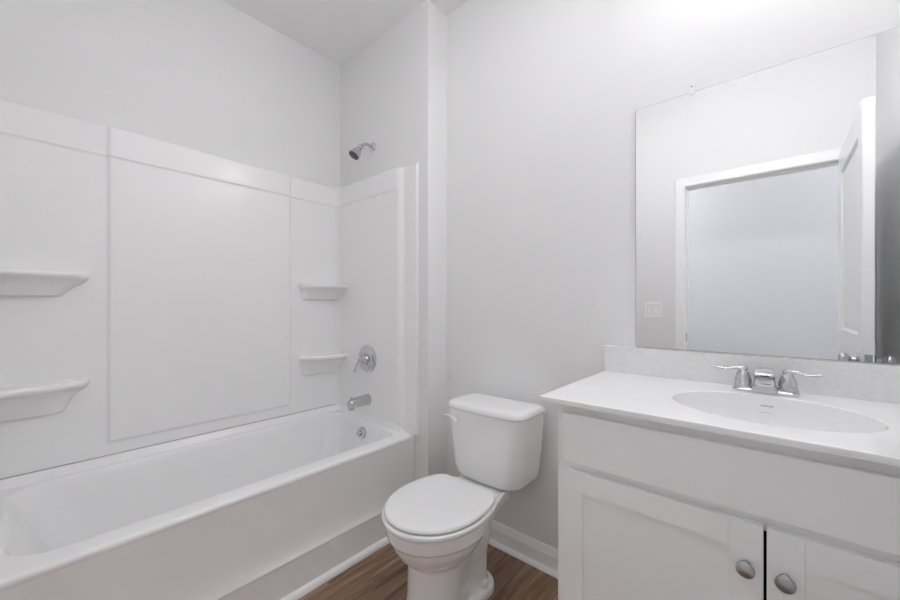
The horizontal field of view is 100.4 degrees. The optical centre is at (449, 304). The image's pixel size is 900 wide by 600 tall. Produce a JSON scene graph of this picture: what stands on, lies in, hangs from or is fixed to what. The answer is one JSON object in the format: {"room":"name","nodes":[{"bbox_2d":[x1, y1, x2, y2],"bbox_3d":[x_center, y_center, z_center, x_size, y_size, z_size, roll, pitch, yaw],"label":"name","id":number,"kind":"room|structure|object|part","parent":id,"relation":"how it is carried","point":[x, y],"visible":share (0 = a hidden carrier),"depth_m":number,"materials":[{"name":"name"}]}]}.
{"room":"bathroom","nodes":[
{"label":"bathroom","id":0,"kind":"room"},
{"bbox_2d":[0,0,339,186],"bbox_3d":[-1.218,-0.208,1.999,0.100,2.757,1.864,0,0,41],"label":"wall","id":1,"kind":"structure","parent":0,"point":[208,76],"depth_m":1.82,"materials":[{"name":"white paint"}]},
{"bbox_2d":[0,98,418,479],"bbox_3d":[-0.946,-0.037,1.665,0.746,1.456,1.526,0,0,41],"label":"tub surround","id":2,"kind":"object","parent":1,"relation":"attached to","point":[153,291],"visible":1,"depth_m":1.78,"materials":[{"name":"white plastic"}]},
{"bbox_2d":[0,378,89,421],"bbox_3d":[-1.560,0.367,1.417,0.139,0.126,0.297,0,0,41],"label":"corner shelf","id":3,"kind":"object","parent":2,"relation":"attached to","point":[43,398],"depth_m":1.44,"materials":[{"name":"white plastic"}]},
{"bbox_2d":[0,268,89,295],"bbox_3d":[-1.560,-0.083,1.417,0.139,0.098,0.297,0,0,41],"label":"corner shelf","id":4,"kind":"object","parent":2,"relation":"attached to","point":[13,281],"depth_m":1.43,"materials":[{"name":"white plastic"}]},
{"bbox_2d":[298,353,347,375],"bbox_3d":[-0.777,0.369,2.316,0.139,0.122,0.275,0,0,41],"label":"corner shelf","id":5,"kind":"object","parent":2,"relation":"attached to","point":[309,364],"depth_m":2.32,"materials":[{"name":"white plastic"}]},
{"bbox_2d":[298,283,347,299],"bbox_3d":[-0.777,-0.081,2.316,0.139,0.098,0.275,0,0,41],"label":"corner shelf","id":6,"kind":"object","parent":2,"relation":"attached to","point":[306,291],"depth_m":2.31,"materials":[{"name":"white plastic"}]},
{"bbox_2d":[347,394,370,410],"bbox_3d":[-0.531,0.564,2.178,0.062,0.077,0.136,0,0,41],"label":"tub spout","id":7,"kind":"object","parent":2,"relation":"attached to","point":[363,400],"visible":1,"depth_m":2.15,"materials":[{"name":"silver metal"}]},
{"bbox_2d":[353,345,375,371],"bbox_3d":[-0.515,0.319,2.203,0.164,0.164,0.077,0,0,41],"label":"shower valve","id":8,"kind":"object","parent":2,"relation":"attached to","point":[366,358],"visible":1,"depth_m":2.20,"materials":[{"name":"silver metal"}]},
{"bbox_3d":[-0.519,0.319,2.198,0.060,0.060,0.065,0,0,41],"label":"valve stem","id":9,"kind":"part","parent":8,"relation":"part of","materials":[{"name":"silver metal"}]},
{"bbox_3d":[-0.436,-0.033,2.205,0.689,1.446,0.041,0,0,41],"label":"panel","id":10,"kind":"part","parent":2,"relation":"part of","materials":[{"name":"white plastic"}]},
{"bbox_2d":[221,0,468,64],"bbox_3d":[-0.113,-1.617,0.389,3.882,0.060,2.838,0,0,41],"label":"ceiling","id":11,"kind":"structure","parent":0,"point":[336,30],"depth_m":2.08,"materials":[{"name":"white paint"}]},
{"bbox_2d":[340,0,446,480],"bbox_3d":[-0.341,-0.208,2.308,0.816,2.757,0.245,0,0,41],"label":"wall","id":12,"kind":"structure","parent":0,"point":[393,91],"depth_m":2.03,"materials":[{"name":"white paint"}]},
{"bbox_2d":[348,142,375,159],"bbox_3d":[-0.523,-0.911,2.200,0.074,0.132,0.157,0,0,41],"label":"showerhead","id":13,"kind":"object","parent":12,"relation":"attached to","point":[355,153],"visible":1,"depth_m":2.17,"materials":[{"name":"silver metal"}]},
{"bbox_3d":[-0.496,-0.939,2.218,0.019,0.045,0.094,0,0,41],"label":"shower arm","id":14,"kind":"part","parent":13,"relation":"part of","materials":[{"name":"silver metal"}]},
{"bbox_2d":[298,543,557,599],"bbox_3d":[0.223,1.195,0.775,3.882,0.050,1.814,0,0,41],"label":"floor","id":15,"kind":"structure","parent":0,"point":[382,575],"depth_m":1.58,"materials":[{"name":"brown wood"}]},
{"bbox_2d":[0,404,414,599],"bbox_3d":[-0.952,0.908,1.670,0.730,0.523,1.515,0,0,41],"label":"bathtub","id":16,"kind":"object","parent":15,"relation":"on","point":[261,510],"visible":0.97,"depth_m":1.50,"materials":[{"name":"white plastic"}]},
{"bbox_2d":[280,536,389,599],"bbox_3d":[-0.662,1.157,1.438,0.021,0.025,1.488,0,0,41],"label":"trim","id":17,"kind":"structure","parent":16,"relation":"attached to","point":[350,562],"depth_m":1.62,"materials":[{"name":"white wood"}]},
{"bbox_3d":[-0.517,0.750,2.194,0.070,0.069,0.026,0,0,41],"label":"overflow plate","id":18,"kind":"part","parent":16,"relation":"part of","materials":[{"name":"silver metal"}]},
{"bbox_2d":[382,392,545,599],"bbox_3d":[0.042,0.801,1.501,0.409,0.737,0.702,0,0,41],"label":"toilet","id":19,"kind":"object","parent":15,"relation":"on","point":[438,525],"visible":1,"depth_m":1.47,"materials":[{"name":"white ceramic"}]},
{"bbox_3d":[-0.053,0.733,1.392,0.364,0.017,0.395,0,0,41],"label":"lid","id":20,"kind":"part","parent":19,"relation":"part of","materials":[{"name":"white plastic"}]},
{"bbox_3d":[-0.004,0.968,1.448,0.363,0.404,0.539,0,0,41],"label":"bowl","id":21,"kind":"part","parent":19,"relation":"part of","materials":[{"name":"white ceramic"}]},
{"bbox_3d":[0.010,0.506,1.676,0.082,0.033,0.044,0,0,41],"label":"flush lever","id":22,"kind":"part","parent":19,"relation":"part of","materials":[{"name":"white plastic"}]},
{"bbox_3d":[0.195,0.618,1.676,0.394,0.308,0.234,0,0,41],"label":"tank","id":23,"kind":"part","parent":19,"relation":"part of","materials":[{"name":"white ceramic"}]},
{"bbox_3d":[0.193,0.448,1.674,0.409,0.030,0.243,0,0,41],"label":"tank lid","id":24,"kind":"part","parent":19,"relation":"part of","materials":[{"name":"white ceramic"}]},
{"bbox_2d":[558,404,899,599],"bbox_3d":[0.803,0.724,0.960,0.898,0.893,0.571,0,0,41],"label":"vanity cabinet","id":25,"kind":"object","parent":15,"relation":"on","point":[648,510],"visible":0.94,"depth_m":0.82,"materials":[{"name":"white wood"}]},
{"bbox_3d":[0.484,0.748,0.914,0.432,0.588,0.021,0,0,41],"label":"door","id":26,"kind":"part","parent":25,"relation":"part of","materials":[{"name":"white wood"}]},
{"bbox_2d":[539,345,899,467],"bbox_3d":[0.793,0.288,0.980,0.939,0.256,0.554,0,0,41],"label":"countertop","id":27,"kind":"structure","parent":25,"relation":"on","point":[852,411],"depth_m":1.04,"materials":[{"name":"white stone"}]},
{"bbox_2d":[714,365,822,396],"bbox_3d":[0.926,0.223,1.103,0.247,0.074,0.088,0,0,41],"label":"faucet","id":28,"kind":"object","parent":27,"relation":"on","point":[764,382],"visible":1,"depth_m":1.09,"materials":[{"name":"silver metal"}]},
{"bbox_3d":[0.872,0.195,1.170,0.077,0.016,0.019,0,0,41],"label":"lever","id":29,"kind":"part","parent":28,"relation":"part of","materials":[{"name":"silver metal"}]},
{"bbox_3d":[0.926,0.221,1.103,0.068,0.068,0.088,0,0,41],"label":"spout","id":30,"kind":"part","parent":28,"relation":"part of","materials":[{"name":"silver metal"}]},
{"bbox_3d":[0.938,0.255,1.117,0.156,0.011,0.052,0,0,41],"label":"deck plate","id":31,"kind":"part","parent":28,"relation":"part of","materials":[{"name":"silver metal"}]},
{"bbox_3d":[1.000,0.195,1.058,0.077,0.016,0.019,0,0,41],"label":"lever","id":32,"kind":"part","parent":28,"relation":"part of","materials":[{"name":"silver metal"}]},
{"bbox_2d":[673,392,887,432],"bbox_3d":[0.800,0.340,0.950,0.421,0.153,0.352,0,0,41],"label":"sink","id":33,"kind":"object","parent":27,"relation":"in","point":[782,412],"depth_m":1.02,"materials":[{"name":"white ceramic"}]},
{"bbox_3d":[0.609,0.542,0.772,0.033,0.033,0.032,0,0,41],"label":"knob","id":34,"kind":"part","parent":25,"relation":"part of","materials":[{"name":"silver metal"}]},
{"bbox_3d":[0.655,0.542,0.732,0.033,0.033,0.032,0,0,41],"label":"knob","id":35,"kind":"part","parent":25,"relation":"part of","materials":[{"name":"silver metal"}]},
{"bbox_3d":[0.811,0.748,0.629,0.428,0.588,0.021,0,0,41],"label":"door","id":36,"kind":"part","parent":25,"relation":"part of","materials":[{"name":"white wood"}]},
{"bbox_2d":[447,0,899,548],"bbox_3d":[0.726,-0.208,1.473,1.890,2.757,0.100,0,0,41],"label":"wall","id":37,"kind":"structure","parent":0,"point":[544,97],"depth_m":1.63,"materials":[{"name":"white paint"}]},
{"bbox_2d":[488,520,557,578],"bbox_3d":[0.307,1.117,1.753,0.891,0.105,0.030,0,0,41],"label":"baseboard","id":38,"kind":"structure","parent":37,"relation":"attached to","point":[531,551],"depth_m":1.72,"materials":[{"name":"white wood"}]},
{"bbox_3d":[0.302,1.161,1.748,0.891,0.019,0.017,0,0,41],"label":"shoe moulding","id":39,"kind":"part","parent":38,"relation":"part of","materials":[{"name":"white wood"}]},
{"bbox_2d":[604,345,899,403],"bbox_3d":[0.969,0.211,1.182,0.939,0.100,0.019,0,0,41],"label":"backsplash","id":40,"kind":"structure","parent":37,"relation":"attached to","point":[852,380],"depth_m":1.16,"materials":[{"name":"white stone"}]},
{"bbox_2d":[635,26,899,364],"bbox_3d":[0.994,-0.303,1.166,0.774,0.924,0.011,0,0,41],"label":"mirror","id":41,"kind":"object","parent":37,"relation":"attached to","point":[767,201],"visible":1,"depth_m":1.16,"materials":[{"name":"white mirror"}]}
]}

